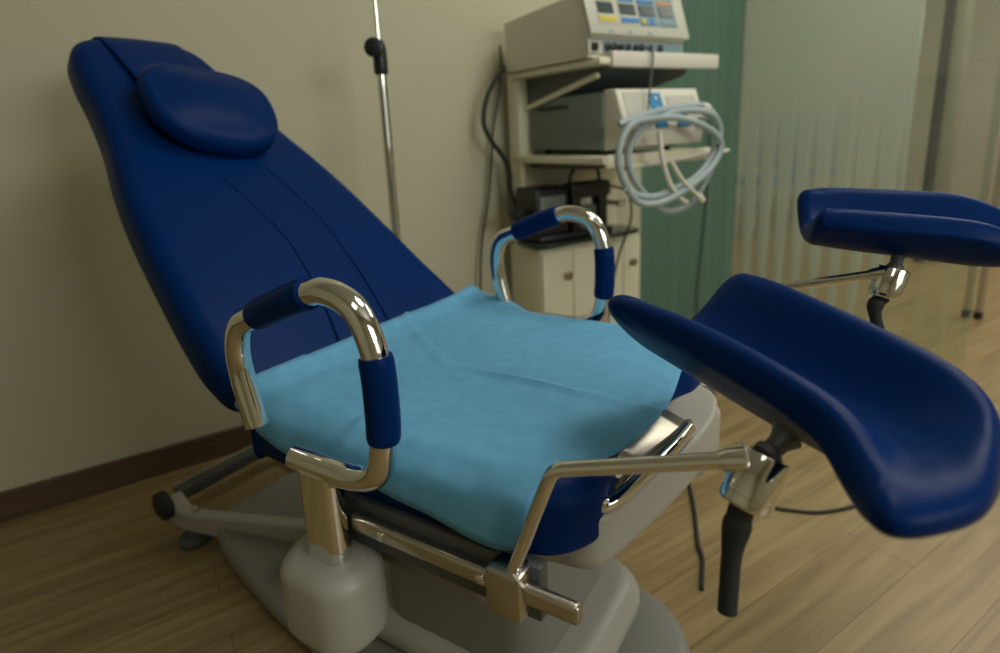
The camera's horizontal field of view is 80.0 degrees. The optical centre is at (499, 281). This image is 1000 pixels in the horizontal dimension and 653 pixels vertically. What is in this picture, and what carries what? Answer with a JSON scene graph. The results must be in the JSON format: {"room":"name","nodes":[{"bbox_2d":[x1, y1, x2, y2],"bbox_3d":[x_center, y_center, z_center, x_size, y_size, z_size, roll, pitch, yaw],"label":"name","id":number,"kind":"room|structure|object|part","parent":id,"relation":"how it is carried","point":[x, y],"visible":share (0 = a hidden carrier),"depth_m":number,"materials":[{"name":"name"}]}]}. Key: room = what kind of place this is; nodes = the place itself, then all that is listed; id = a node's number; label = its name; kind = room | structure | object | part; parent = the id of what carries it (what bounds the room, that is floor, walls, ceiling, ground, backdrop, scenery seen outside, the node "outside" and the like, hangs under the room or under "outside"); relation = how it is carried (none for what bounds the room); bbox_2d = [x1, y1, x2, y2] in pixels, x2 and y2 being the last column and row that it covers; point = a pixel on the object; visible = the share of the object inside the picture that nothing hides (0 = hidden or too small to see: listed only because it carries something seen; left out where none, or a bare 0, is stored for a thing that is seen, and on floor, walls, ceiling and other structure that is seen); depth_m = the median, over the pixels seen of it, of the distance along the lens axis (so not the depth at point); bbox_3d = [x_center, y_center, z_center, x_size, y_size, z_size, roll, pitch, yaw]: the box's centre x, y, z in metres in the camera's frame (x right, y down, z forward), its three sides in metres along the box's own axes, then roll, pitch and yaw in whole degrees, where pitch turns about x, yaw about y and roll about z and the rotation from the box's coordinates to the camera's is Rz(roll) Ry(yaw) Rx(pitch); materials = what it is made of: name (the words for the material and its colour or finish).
{"room":"gynecology exam room","nodes":[
{"label":"gynecology exam room","id":0,"kind":"room"},
{"bbox_2d":[0,0,744,504],"bbox_3d":[-0.825,-0.767,1.574,4.530,2.600,0.100,-11,17,-31],"label":"wall","id":1,"kind":"structure","parent":0,"point":[93,370],"depth_m":1.68,"materials":[{"name":"beige paint"}]},
{"bbox_2d":[0,425,252,522],"bbox_3d":[-1.008,0.520,1.667,3.880,0.078,0.014,-11,17,-31],"label":"baseboard","id":2,"kind":"structure","parent":1,"relation":"attached to","point":[80,484],"depth_m":1.64,"materials":[{"name":"brown wood"}]},
{"bbox_2d":[692,122,711,317],"bbox_3d":[0.925,-0.269,2.754,0.022,0.906,0.125,10,19,41],"label":"cable","id":3,"kind":"object","parent":1,"relation":"attached to","point":[710,122],"visible":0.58,"depth_m":2.79,"materials":[{"name":"black rubber"},{"name":"plastic"}]},
{"bbox_2d":[734,0,925,321],"bbox_3d":[1.310,-1.081,2.406,0.011,2.598,0.728,-11,17,-31],"label":"glass wall","id":4,"kind":"structure","parent":1,"relation":"in","point":[825,65],"depth_m":2.48,"materials":[{"name":"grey glass"}]},
{"bbox_2d":[0,197,999,652],"bbox_3d":[1.422,0.324,2.222,8.800,0.040,6.600,-11,17,-31],"label":"floor","id":5,"kind":"structure","parent":0,"point":[101,572],"depth_m":1.28,"materials":[{"name":"brown wood"}]},
{"bbox_2d":[364,0,400,239],"bbox_3d":[-0.317,-0.420,1.584,0.398,1.875,0.422,6,17,32],"label":"stand","id":6,"kind":"object","parent":5,"relation":"on","point":[374,47],"visible":0.22,"depth_m":1.57,"materials":[{"name":"silver metal"}]},
{"bbox_3d":[-0.316,-0.592,1.511,0.048,0.048,0.044,-1,14,8],"label":"clamp knob","id":7,"kind":"part","parent":6,"relation":"part of","materials":[{"name":"black plastic"}]},
{"bbox_2d":[67,36,999,652],"bbox_3d":[-0.102,0.094,1.033,1.631,1.128,0.785,6,17,32],"label":"chair","id":8,"kind":"object","parent":5,"relation":"on","point":[256,258],"visible":0.91,"depth_m":0.83,"materials":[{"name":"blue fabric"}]},
{"bbox_2d":[137,63,277,156],"bbox_3d":[-0.574,-0.338,1.183,0.161,0.184,0.258,6,17,32],"label":"pillow","id":9,"kind":"object","parent":8,"relation":"on","point":[183,111],"depth_m":1.13,"materials":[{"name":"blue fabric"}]},
{"bbox_3d":[-0.710,0.462,1.575,0.006,0.005,0.305,6,17,32],"label":"axle trim","id":10,"kind":"part","parent":8,"relation":"part of","materials":[{"name":"metal"}]},
{"bbox_3d":[-0.583,0.547,1.351,0.469,0.088,0.043,3,15,21],"label":"arm","id":11,"kind":"part","parent":8,"relation":"part of","materials":[{"name":"white plastic"}]},
{"bbox_3d":[-0.509,-0.176,1.195,0.670,0.640,0.570,6,17,32],"label":"backrest","id":12,"kind":"part","parent":8,"relation":"part of","materials":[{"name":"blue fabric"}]},
{"bbox_3d":[-0.232,0.115,0.704,0.277,0.257,0.031,6,17,32],"label":"armrest","id":13,"kind":"part","parent":8,"relation":"part of","materials":[{"name":"silver metal"}]},
{"bbox_3d":[-0.217,0.301,0.747,0.060,0.147,0.034,6,17,32],"label":"armrest post","id":14,"kind":"part","parent":8,"relation":"part of","materials":[{"name":"silver metal"}]},
{"bbox_2d":[280,538,388,652],"bbox_3d":[-0.213,0.400,0.773,0.132,0.112,0.104,6,17,32],"label":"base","id":15,"kind":"object","parent":8,"relation":"attached to","point":[340,604],"depth_m":0.73,"materials":[{"name":"white plastic"}]},
{"bbox_3d":[-0.079,0.314,0.709,0.300,0.067,0.018,6,17,32],"label":"frame","id":16,"kind":"part","parent":8,"relation":"part of","materials":[{"name":"grey metal"}]},
{"bbox_2d":[234,284,681,550],"bbox_3d":[0.010,0.150,0.958,0.545,0.103,0.609,6,17,32],"label":"sheet","id":17,"kind":"object","parent":8,"relation":"on","point":[493,393],"visible":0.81,"depth_m":0.81,"materials":[{"name":"blue fabric"}]},
{"bbox_3d":[-0.052,0.315,0.670,0.313,0.024,0.014,6,17,32],"label":"accessory rail","id":18,"kind":"part","parent":8,"relation":"part of","materials":[{"name":"metal"}]},
{"bbox_3d":[-0.002,0.177,0.952,0.531,0.087,0.544,6,17,32],"label":"seat","id":19,"kind":"part","parent":8,"relation":"part of","materials":[{"name":"blue fabric"}]},
{"bbox_3d":[0.097,-0.028,1.210,0.277,0.257,0.031,6,17,32],"label":"armrest","id":20,"kind":"part","parent":8,"relation":"part of","materials":[{"name":"silver metal"}]},
{"bbox_3d":[0.097,0.232,0.561,0.221,0.197,0.021,3,15,23],"label":"support rod","id":21,"kind":"part","parent":8,"relation":"part of","materials":[{"name":"silver metal"}]},
{"bbox_2d":[615,409,693,489],"bbox_3d":[0.188,0.212,0.772,0.069,0.024,0.210,6,17,32],"label":"basin","id":22,"kind":"object","parent":8,"relation":"in","point":[671,433],"depth_m":0.77,"materials":[{"name":"metal"}]},
{"bbox_3d":[0.254,0.181,1.141,0.313,0.024,0.014,6,17,32],"label":"accessory rail","id":23,"kind":"part","parent":8,"relation":"part of","materials":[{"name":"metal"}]},
{"bbox_2d":[718,446,747,472],"bbox_3d":[0.195,0.148,0.498,0.026,0.023,0.021,3,15,21],"label":"socket","id":24,"kind":"object","parent":8,"relation":"attached to","point":[734,459],"depth_m":0.49,"materials":[{"name":"silver metal"}]},
{"bbox_3d":[0.200,0.233,0.505,0.025,0.100,0.034,6,17,32],"label":"clamp handle","id":25,"kind":"part","parent":8,"relation":"part of","materials":[{"name":"black plastic"}]},
{"bbox_3d":[0.447,0.085,0.996,0.293,0.238,0.017,6,16,30],"label":"support rod","id":26,"kind":"part","parent":8,"relation":"part of","materials":[{"name":"silver metal"}]},
{"bbox_2d":[868,267,884,279],"bbox_3d":[0.568,-0.013,0.896,0.026,0.023,0.021,6,17,32],"label":"socket","id":27,"kind":"object","parent":8,"relation":"attached to","point":[876,273],"depth_m":0.89,"materials":[{"name":"silver metal"}]},
{"bbox_3d":[0.573,0.049,0.905,0.030,0.069,0.027,6,17,32],"label":"clamp handle","id":28,"kind":"part","parent":8,"relation":"part of","materials":[{"name":"black plastic"}]},
{"bbox_2d":[507,50,729,323],"bbox_3d":[0.377,-0.176,2.063,0.572,1.103,0.519,-11,17,-31],"label":"trolley","id":29,"kind":"object","parent":5,"relation":"on","point":[558,277],"visible":0.63,"depth_m":2.04,"materials":[{"name":"beige metal"}]},
{"bbox_2d":[479,45,502,289],"bbox_3d":[-0.020,-0.205,2.107,0.150,1.187,0.050,-12,17,-33],"label":"cable","id":30,"kind":"object","parent":29,"relation":"attached to","point":[500,49],"visible":0.73,"depth_m":2.08,"materials":[{"name":"black plastic"}]},
{"bbox_2d":[481,65,515,221],"bbox_3d":[-0.003,-0.453,2.027,0.122,0.535,0.037,-7,15,-17],"label":"power cable","id":31,"kind":"object","parent":29,"relation":"attached to","point":[502,70],"visible":0.88,"depth_m":1.99,"materials":[{"name":"black plastic"}]},
{"bbox_3d":[0.082,-0.276,2.072,0.016,0.280,0.015,6,17,32],"label":"tray post","id":32,"kind":"part","parent":29,"relation":"part of","materials":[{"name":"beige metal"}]},
{"bbox_3d":[0.204,0.094,2.098,0.130,0.410,0.013,-11,17,-31],"label":"cabinet door","id":33,"kind":"part","parent":29,"relation":"part of","materials":[{"name":"beige metal"}]},
{"bbox_2d":[509,169,612,243],"bbox_3d":[0.201,-0.276,2.053,0.380,0.247,0.140,-11,17,-31],"label":"pump","id":34,"kind":"object","parent":29,"relation":"on","point":[530,200],"visible":0.72,"depth_m":2.01,"materials":[{"name":"plastic"}]},
{"bbox_3d":[0.056,-0.223,1.982,0.045,0.044,0.044,-11,17,-31],"label":"knob","id":35,"kind":"part","parent":34,"relation":"part of","materials":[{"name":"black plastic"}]},
{"bbox_3d":[0.252,-0.242,2.243,0.450,0.995,0.065,-11,17,-31],"label":"panel","id":36,"kind":"part","parent":29,"relation":"part of","materials":[{"name":"beige metal"}]},
{"bbox_3d":[0.238,-0.021,2.074,0.028,0.028,0.022,-11,17,-31],"label":"door knob","id":37,"kind":"part","parent":29,"relation":"part of","materials":[{"name":"gold metal"}]},
{"bbox_2d":[517,224,638,248],"bbox_3d":[0.284,-0.164,2.129,0.480,0.013,0.185,-11,17,-31],"label":"tray","id":38,"kind":"object","parent":29,"relation":"on","point":[618,230],"depth_m":2.03,"materials":[{"name":"black plastic"}]},
{"bbox_2d":[504,0,688,72],"bbox_3d":[0.294,-0.776,1.882,0.394,0.184,0.432,-11,17,-31],"label":"instrument","id":39,"kind":"object","parent":29,"relation":"on","point":[560,32],"visible":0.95,"depth_m":1.73,"materials":[{"name":"beige plastic"}]},
{"bbox_2d":[591,42,597,50],"bbox_3d":[0.261,-0.647,1.642,0.022,0.020,0.010,-11,17,-31],"label":"switch","id":40,"kind":"object","parent":39,"relation":"attached to","point":[594,45],"depth_m":1.64,"materials":[{"name":"black plastic"}]},
{"bbox_2d":[604,42,610,50],"bbox_3d":[0.301,-0.655,1.662,0.024,0.024,0.009,-11,17,-31],"label":"socket","id":41,"kind":"object","parent":39,"relation":"attached to","point":[607,45],"depth_m":1.66,"materials":[{"name":"black plastic"}]},
{"bbox_2d":[611,42,617,50],"bbox_3d":[0.322,-0.660,1.675,0.026,0.026,0.009,-11,17,-31],"label":"socket","id":42,"kind":"object","parent":39,"relation":"attached to","point":[614,45],"depth_m":1.67,"materials":[{"name":"black plastic"}]},
{"bbox_2d":[618,43,623,50],"bbox_3d":[0.343,-0.664,1.688,0.022,0.022,0.009,-11,17,-31],"label":"socket","id":43,"kind":"object","parent":39,"relation":"attached to","point":[620,45],"depth_m":1.68,"materials":[{"name":"black plastic"}]},
{"bbox_2d":[625,43,631,50],"bbox_3d":[0.366,-0.669,1.702,0.024,0.024,0.009,-11,17,-31],"label":"socket","id":44,"kind":"object","parent":39,"relation":"attached to","point":[628,46],"depth_m":1.70,"materials":[{"name":"black plastic"}]},
{"bbox_3d":[0.398,-0.677,1.732,0.380,0.038,0.009,-11,17,-31],"label":"socket panel","id":45,"kind":"part","parent":39,"relation":"part of","materials":[{"name":"white plastic"}]},
{"bbox_3d":[0.395,-0.769,1.719,0.394,0.128,0.052,-11,17,-31],"label":"panel","id":46,"kind":"part","parent":39,"relation":"part of","materials":[{"name":"white plastic"}]},
{"bbox_2d":[633,44,638,50],"bbox_3d":[0.392,-0.674,1.718,0.022,0.022,0.009,-11,17,-31],"label":"socket","id":47,"kind":"object","parent":39,"relation":"attached to","point":[635,46],"depth_m":1.71,"materials":[{"name":"black plastic"}]},
{"bbox_2d":[639,44,644,51],"bbox_3d":[0.411,-0.678,1.730,0.024,0.024,0.009,-11,17,-31],"label":"socket","id":48,"kind":"object","parent":39,"relation":"attached to","point":[641,46],"depth_m":1.73,"materials":[{"name":"black plastic"}]},
{"bbox_2d":[644,46,653,110],"bbox_3d":[0.423,-0.570,1.690,0.027,0.198,0.109,0,14,12],"label":"cable","id":49,"kind":"object","parent":39,"relation":"hanging from","point":[646,47],"visible":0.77,"depth_m":1.70,"materials":[{"name":"grey rubber"}]},
{"bbox_2d":[657,44,662,51],"bbox_3d":[0.476,-0.691,1.769,0.024,0.024,0.009,-11,17,-31],"label":"socket","id":50,"kind":"object","parent":39,"relation":"attached to","point":[659,46],"depth_m":1.76,"materials":[{"name":"black plastic"}]},
{"bbox_3d":[0.362,0.062,2.195,0.236,0.410,0.013,-11,17,-31],"label":"cabinet door","id":51,"kind":"part","parent":29,"relation":"part of","materials":[{"name":"beige metal"}]},
{"bbox_2d":[507,57,691,79],"bbox_3d":[0.349,-0.686,1.938,0.480,0.018,0.460,-11,17,-31],"label":"shelf","id":52,"kind":"object","parent":29,"relation":"attached to","point":[667,65],"depth_m":1.75,"materials":[{"name":"beige metal"}]},
{"bbox_2d":[515,148,688,164],"bbox_3d":[0.365,-0.421,1.991,0.460,0.024,0.446,-11,17,-31],"label":"shelf","id":53,"kind":"object","parent":29,"relation":"attached to","point":[640,156],"depth_m":1.85,"materials":[{"name":"beige metal"}]},
{"bbox_2d":[607,199,616,204],"bbox_3d":[0.398,-0.297,2.214,0.023,0.018,0.140,-11,17,-31],"label":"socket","id":54,"kind":"object","parent":29,"relation":"attached to","point":[609,201],"depth_m":2.18,"materials":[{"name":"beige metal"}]},
{"bbox_2d":[530,89,706,154],"bbox_3d":[0.373,-0.511,1.921,0.351,0.185,0.466,-11,17,-31],"label":"instrument","id":55,"kind":"object","parent":29,"relation":"on","point":[583,121],"visible":0.72,"depth_m":1.79,"materials":[{"name":"grey plastic"}]},
{"bbox_3d":[0.396,-0.488,1.703,0.090,0.105,0.045,-11,17,-31],"label":"key panel","id":56,"kind":"part","parent":55,"relation":"part of","materials":[{"name":"white plastic"}]},
{"bbox_3d":[0.550,-0.536,1.801,0.125,0.054,0.025,-11,17,-31],"label":"display panel","id":57,"kind":"part","parent":55,"relation":"part of","materials":[{"name":"white plastic"}]},
{"bbox_2d":[607,185,632,322],"bbox_3d":[0.425,-0.001,2.164,0.127,0.698,0.055,-11,16,-28],"label":"cable","id":58,"kind":"object","parent":29,"relation":"attached to","point":[613,186],"visible":0.57,"depth_m":2.12,"materials":[{"name":"black plastic"}]},
{"bbox_2d":[617,199,625,206],"bbox_3d":[0.438,-0.284,2.153,0.033,0.027,0.015,-11,17,-31],"label":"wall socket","id":59,"kind":"object","parent":29,"relation":"attached to","point":[620,202],"depth_m":2.15,"materials":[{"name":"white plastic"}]},
{"bbox_3d":[0.500,0.034,2.279,0.085,0.410,0.013,-11,17,-31],"label":"cabinet door","id":60,"kind":"part","parent":29,"relation":"part of","materials":[{"name":"beige metal"}]},
{"bbox_3d":[0.500,-0.074,2.235,0.028,0.028,0.022,-11,17,-31],"label":"door knob","id":61,"kind":"part","parent":29,"relation":"part of","materials":[{"name":"gold metal"}]},
{"bbox_2d":[615,101,723,213],"bbox_3d":[0.504,-0.352,1.731,0.446,0.325,0.070,-11,16,-29],"label":"hose","id":62,"kind":"object","parent":29,"relation":"on","point":[641,197],"visible":1,"depth_m":1.70,"materials":[{"name":"white plastic"}]},
{"bbox_3d":[0.549,-0.375,1.824,0.463,0.039,0.013,-11,17,-31],"label":"hose rail","id":63,"kind":"part","parent":29,"relation":"part of","materials":[{"name":"white plastic"}]},
{"bbox_2d":[688,483,704,590],"bbox_3d":[0.451,0.557,1.380,0.018,0.009,0.425,1,15,13],"label":"cable","id":64,"kind":"object","parent":5,"relation":"on","point":[702,559],"visible":0.91,"depth_m":1.31,"materials":[{"name":"black rubber"}]},
{"bbox_2d":[736,127,796,233],"bbox_3d":[2.037,-0.808,4.630,0.446,0.920,0.445,-12,17,-32],"label":"chair","id":65,"kind":"object","parent":5,"relation":"on","point":[794,156],"visible":0.14,"depth_m":4.59,"materials":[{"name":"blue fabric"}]},
{"bbox_3d":[2.092,-0.838,4.878,0.024,0.850,0.023,6,17,32],"label":"leg","id":66,"kind":"part","parent":65,"relation":"part of","materials":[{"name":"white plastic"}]},
{"bbox_3d":[2.037,-0.799,4.632,0.440,0.060,0.440,-11,17,-31],"label":"seat","id":67,"kind":"part","parent":65,"relation":"part of","materials":[{"name":"fabric"}]},
{"bbox_3d":[2.188,-1.093,4.666,0.050,0.400,0.420,-11,17,-31],"label":"backrest","id":68,"kind":"part","parent":65,"relation":"part of","materials":[{"name":"fabric"}]},
{"bbox_2d":[774,505,854,513],"bbox_3d":[0.793,0.525,1.443,0.405,0.008,0.102,-4,14,-4],"label":"cable","id":69,"kind":"object","parent":5,"relation":"on","point":[849,506],"visible":0.48,"depth_m":1.40,"materials":[{"name":"black rubber"}]},
{"bbox_2d":[913,0,975,263],"bbox_3d":[2.570,-1.381,3.357,0.080,2.600,0.120,-11,17,-31],"label":"door frame post","id":70,"kind":"object","parent":5,"relation":"on","point":[958,19],"visible":0.72,"depth_m":3.41,"materials":[{"name":"brown metal"}]},
{"bbox_2d":[961,64,999,319],"bbox_3d":[2.055,-0.759,2.422,0.030,1.900,0.080,-11,17,-31],"label":"metal stand","id":71,"kind":"object","parent":5,"relation":"on","point":[978,313],"visible":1,"depth_m":2.52,"materials":[{"name":"metal"}]},
{"bbox_2d":[735,0,776,202],"bbox_3d":[1.484,-1.924,5.724,4.120,2.600,0.100,-11,17,-31],"label":"wall","id":72,"kind":"structure","parent":0,"point":[775,169],"depth_m":6.61,"materials":[{"name":"paint"}]},
{"bbox_2d":[789,0,999,208],"bbox_3d":[4.986,-1.706,4.183,0.100,2.600,6.500,-11,17,-31],"label":"wall","id":73,"kind":"structure","parent":0,"point":[984,51],"depth_m":5.44,"materials":[{"name":"paint"}]}
]}

